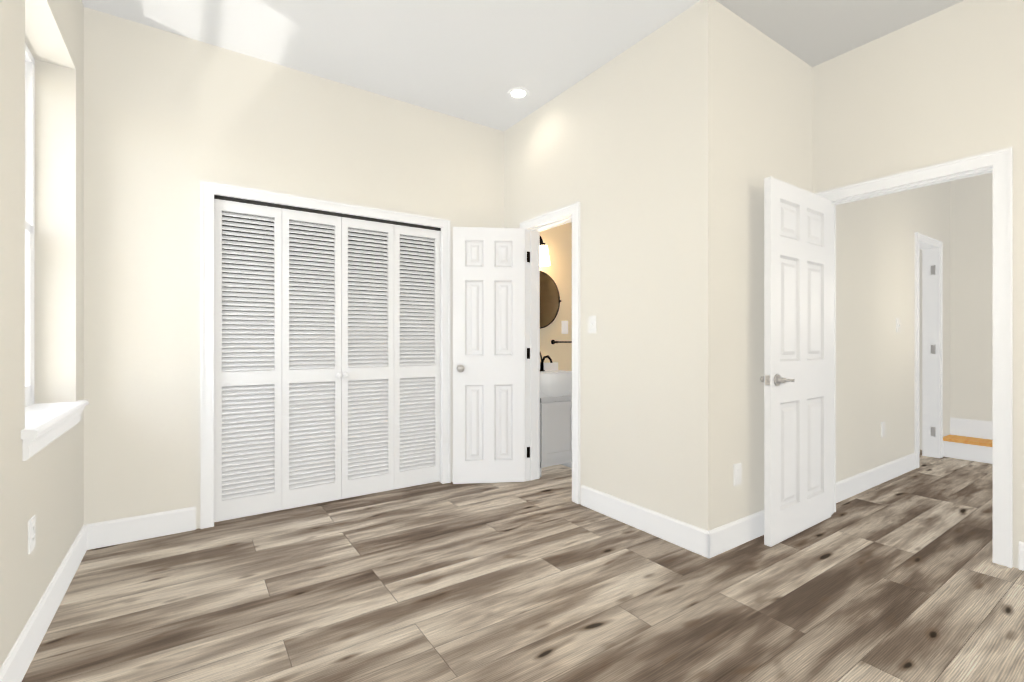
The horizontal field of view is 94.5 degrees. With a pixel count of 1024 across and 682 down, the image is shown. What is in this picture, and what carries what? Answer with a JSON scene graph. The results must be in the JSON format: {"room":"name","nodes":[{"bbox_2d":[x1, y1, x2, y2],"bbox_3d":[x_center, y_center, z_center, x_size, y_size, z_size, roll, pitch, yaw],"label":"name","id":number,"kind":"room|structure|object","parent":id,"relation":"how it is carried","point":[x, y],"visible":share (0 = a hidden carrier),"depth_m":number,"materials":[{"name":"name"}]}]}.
{"room":"empty bedroom","nodes":[
{"label":"empty bedroom","id":0,"kind":"room"},
{"bbox_2d":[0,0,83,667],"bbox_3d":[-1.327,-0.340,0.819,0.320,2.940,5.800,0,0,-34],"label":"wall","id":1,"kind":"structure","parent":0,"point":[45,485],"depth_m":2.10,"materials":[{"name":"beige paint"}]},
{"bbox_2d":[25,43,33,406],"bbox_3d":[-2.105,-0.532,1.916,0.075,1.675,0.890,0,0,-34],"label":"window","id":2,"kind":"structure","parent":1,"relation":"in","point":[29,229],"depth_m":2.26,"materials":[{"name":"white"}]},
{"bbox_2d":[28,515,35,553],"bbox_3d":[-1.736,0.700,1.713,0.008,0.116,0.072,0,0,-34],"label":"outlet","id":3,"kind":"object","parent":1,"relation":"attached to","point":[31,533],"visible":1,"depth_m":1.70,"materials":[{"name":"white plastic"}]},
{"bbox_2d":[0,524,91,681],"bbox_3d":[-1.020,1.062,0.665,0.014,0.135,4.600,0,0,-34],"label":"baseboard","id":4,"kind":"structure","parent":1,"relation":"attached to","point":[17,662],"depth_m":1.82,"materials":[{"name":"white wood"}]},
{"bbox_2d":[21,400,88,460],"bbox_3d":[-1.995,0.359,1.991,0.193,0.108,0.990,0,0,-34],"label":"window sill","id":5,"kind":"structure","parent":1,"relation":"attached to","point":[46,424],"depth_m":1.93,"materials":[{"name":"white wood"}]},
{"bbox_2d":[84,7,571,528],"bbox_3d":[-0.655,-0.340,3.763,4.100,2.940,0.115,0,0,-34],"label":"wall","id":6,"kind":"structure","parent":0,"point":[171,120],"depth_m":2.81,"materials":[{"name":"beige paint"}]},
{"bbox_2d":[92,507,195,548],"bbox_3d":[-2.094,1.062,2.707,0.475,0.135,0.014,0,0,-34],"label":"baseboard","id":7,"kind":"structure","parent":6,"relation":"attached to","point":[130,529],"depth_m":2.69,"materials":[{"name":"white wood"}]},
{"bbox_2d":[200,180,450,528],"bbox_3d":[-1.218,0.082,3.367,1.669,2.097,0.137,0,0,-34],"label":"trim","id":8,"kind":"structure","parent":6,"relation":"attached to","point":[210,191],"depth_m":3.02,"materials":[{"name":"white wood"}]},
{"bbox_2d":[452,227,524,483],"bbox_3d":[-0.183,0.113,3.756,0.584,2.015,0.165,0,0,-6],"label":"door","id":9,"kind":"structure","parent":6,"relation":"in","point":[488,368],"depth_m":3.74,"materials":[{"name":"white wood"}]},
{"bbox_2d":[540,236,549,265],"bbox_3d":[0.269,-0.820,4.226,0.124,0.290,0.156,0,0,-34],"label":"sconce","id":10,"kind":"object","parent":6,"relation":"attached to","point":[544,258],"visible":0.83,"depth_m":4.17,"materials":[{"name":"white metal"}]},
{"bbox_2d":[540,271,560,328],"bbox_3d":[0.212,-0.370,4.247,0.588,0.524,0.058,0,0,-34],"label":"mirror","id":11,"kind":"object","parent":6,"relation":"attached to","point":[550,300],"visible":0.48,"depth_m":4.29,"materials":[{"name":"brown mirror"}]},
{"bbox_2d":[551,340,571,343],"bbox_3d":[0.605,0.010,4.506,0.560,0.044,0.071,0,0,-34],"label":"towel rail","id":12,"kind":"object","parent":6,"relation":"attached to","point":[553,341],"visible":0.44,"depth_m":4.38,"materials":[{"name":"black metal"}]},
{"bbox_2d":[562,321,567,332],"bbox_3d":[0.500,-0.130,4.474,0.072,0.116,0.008,0,0,-34],"label":"outlet","id":13,"kind":"object","parent":6,"relation":"attached to","point":[564,326],"visible":1,"depth_m":4.47,"materials":[{"name":"white plastic"}]},
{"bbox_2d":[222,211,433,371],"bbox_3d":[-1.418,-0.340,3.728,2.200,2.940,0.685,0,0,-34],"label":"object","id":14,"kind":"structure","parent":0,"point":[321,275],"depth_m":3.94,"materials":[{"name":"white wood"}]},
{"bbox_2d":[82,0,963,130],"bbox_3d":[1.528,-1.870,2.819,7.850,0.120,5.900,0,0,-34],"label":"ceiling","id":15,"kind":"structure","parent":0,"point":[474,61],"depth_m":2.79,"materials":[{"name":"white paint"}]},
{"bbox_2d":[507,87,529,98],"bbox_3d":[0.048,-1.807,3.458,0.164,0.006,0.164,0,0,-34],"label":"recessed light","id":16,"kind":"object","parent":15,"relation":"in","point":[518,93],"visible":1,"depth_m":3.45,"materials":[{"name":"white plastic"}]},
{"bbox_2d":[22,450,1023,681],"bbox_3d":[1.528,1.130,2.819,7.850,0.001,5.900,0,0,-34],"label":"floor","id":17,"kind":"structure","parent":0,"point":[900,578],"depth_m":2.09,"materials":[{"name":"wood"}]},
{"bbox_2d":[540,352,571,476],"bbox_3d":[0.352,0.611,4.104,0.466,1.038,0.450,0,0,-34],"label":"vanity cabinet","id":18,"kind":"object","parent":17,"relation":"on","point":[555,416],"visible":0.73,"depth_m":4.00,"materials":[{"name":"white wood"}]},
{"bbox_2d":[943,434,992,463],"bbox_3d":[4.610,1.038,4.291,0.293,0.185,1.026,0,0,-34],"label":"stair step","id":19,"kind":"structure","parent":17,"relation":"on","point":[969,448],"depth_m":4.50,"materials":[{"name":"white wood"}]},
{"bbox_2d":[504,0,720,530],"bbox_3d":[0.527,-0.340,3.318,0.115,2.940,1.950,0,0,-34],"label":"wall","id":20,"kind":"structure","parent":0,"point":[623,148],"depth_m":2.81,"materials":[{"name":"beige paint"}]},
{"bbox_2d":[519,202,579,503],"bbox_3d":[0.324,0.082,3.615,0.159,2.097,0.704,0,0,-34],"label":"door frame","id":21,"kind":"structure","parent":20,"relation":"attached to","point":[533,227],"depth_m":3.82,"materials":[{"name":"white wood"}]},
{"bbox_2d":[588,316,595,332],"bbox_3d":[0.537,-0.110,3.186,0.016,0.116,0.072,0,0,-34],"label":"light switch","id":22,"kind":"object","parent":20,"relation":"attached to","point":[591,324],"visible":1,"depth_m":3.18,"materials":[{"name":"white plastic"}]},
{"bbox_2d":[581,485,699,554],"bbox_3d":[0.746,1.062,2.880,0.014,0.135,0.940,0,0,-34],"label":"baseboard","id":23,"kind":"structure","parent":20,"relation":"attached to","point":[687,536],"depth_m":2.81,"materials":[{"name":"white wood"}]},
{"bbox_2d":[721,4,949,525],"bbox_3d":[2.750,-0.340,3.720,4.015,2.940,0.115,0,0,-34],"label":"wall","id":24,"kind":"structure","parent":0,"point":[766,106],"depth_m":3.03,"materials":[{"name":"beige paint"}]},
{"bbox_2d":[700,510,763,557],"bbox_3d":[1.505,1.062,2.795,1.174,0.135,0.014,0,0,-34],"label":"baseboard","id":25,"kind":"structure","parent":24,"relation":"attached to","point":[716,541],"depth_m":2.58,"materials":[{"name":"white wood"}]},
{"bbox_2d":[733,463,741,485],"bbox_3d":[1.253,0.740,2.627,0.072,0.116,0.008,0,0,-34],"label":"outlet","id":26,"kind":"object","parent":24,"relation":"attached to","point":[737,474],"visible":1,"depth_m":2.62,"materials":[{"name":"white plastic"}]},
{"bbox_2d":[760,177,830,546],"bbox_3d":[1.711,0.113,2.811,0.784,2.015,0.139,0,0,-35],"label":"hall door","id":27,"kind":"structure","parent":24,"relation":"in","point":[796,378],"depth_m":2.76,"materials":[{"name":"white wood"}]},
{"bbox_2d":[836,453,915,502],"bbox_3d":[2.828,1.062,3.695,1.795,0.135,0.014,0,0,-34],"label":"baseboard","id":28,"kind":"structure","parent":24,"relation":"attached to","point":[851,486],"depth_m":3.67,"materials":[{"name":"white wood"}]},
{"bbox_2d":[881,422,884,436],"bbox_3d":[2.981,0.710,3.802,0.072,0.116,0.008,0,0,-34],"label":"outlet","id":29,"kind":"object","parent":24,"relation":"attached to","point":[882,429],"visible":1,"depth_m":3.79,"materials":[{"name":"white plastic"}]},
{"bbox_2d":[896,319,899,331],"bbox_3d":[3.248,-0.130,3.979,0.072,0.116,0.016,0,0,-34],"label":"light switch","id":30,"kind":"object","parent":24,"relation":"attached to","point":[897,325],"visible":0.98,"depth_m":3.97,"materials":[{"name":"white plastic"}]},
{"bbox_2d":[919,251,919,453],"bbox_3d":[3.856,0.112,4.915,0.034,2.013,0.580,0,0,-34],"label":"closet door","id":31,"kind":"structure","parent":24,"relation":"in","point":[919,352],"depth_m":4.68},
{"bbox_2d":[915,232,942,467],"bbox_3d":[3.850,0.082,4.454,0.704,2.097,0.137,0,0,-34],"label":"door frame","id":32,"kind":"structure","parent":24,"relation":"attached to","point":[932,345],"depth_m":4.59,"materials":[{"name":"white wood"}]},
{"bbox_2d":[812,0,1023,567],"bbox_3d":[2.779,-0.340,2.067,0.115,2.940,2.650,0,0,-34],"label":"wall","id":33,"kind":"structure","parent":0,"point":[944,85],"depth_m":2.60,"materials":[{"name":"beige paint"}]},
{"bbox_2d":[814,147,1012,567],"bbox_3d":[2.298,0.082,2.775,0.159,2.097,0.904,0,0,-34],"label":"door frame","id":34,"kind":"structure","parent":33,"relation":"attached to","point":[998,164],"depth_m":2.40,"materials":[{"name":"white wood"}]},
{"bbox_2d":[1019,542,1023,570],"bbox_3d":[2.982,1.062,1.653,0.014,0.135,1.675,0,0,-34],"label":"baseboard","id":35,"kind":"structure","parent":33,"relation":"attached to","point":[1021,545],"depth_m":2.33,"materials":[{"name":"white wood"}]},
{"bbox_2d":[919,249,921,449],"bbox_3d":[4.063,-0.340,5.226,0.050,2.940,0.900,0,0,-34],"label":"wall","id":36,"kind":"structure","parent":0,"point":[920,250],"depth_m":4.91,"materials":[{"name":"beige paint"}]},
{"bbox_2d":[950,172,992,421],"bbox_3d":[4.780,-0.340,4.407,0.115,2.940,1.260,0,0,-34],"label":"wall","id":37,"kind":"structure","parent":0,"point":[971,298],"depth_m":4.67,"materials":[{"name":"beige paint"}]},
{"bbox_2d":[950,417,992,439],"bbox_3d":[4.726,0.860,4.370,0.016,0.170,1.026,0,0,-34],"label":"baseboard","id":38,"kind":"structure","parent":37,"relation":"attached to","point":[972,428],"depth_m":4.66,"materials":[{"name":"white wood"}]}
]}

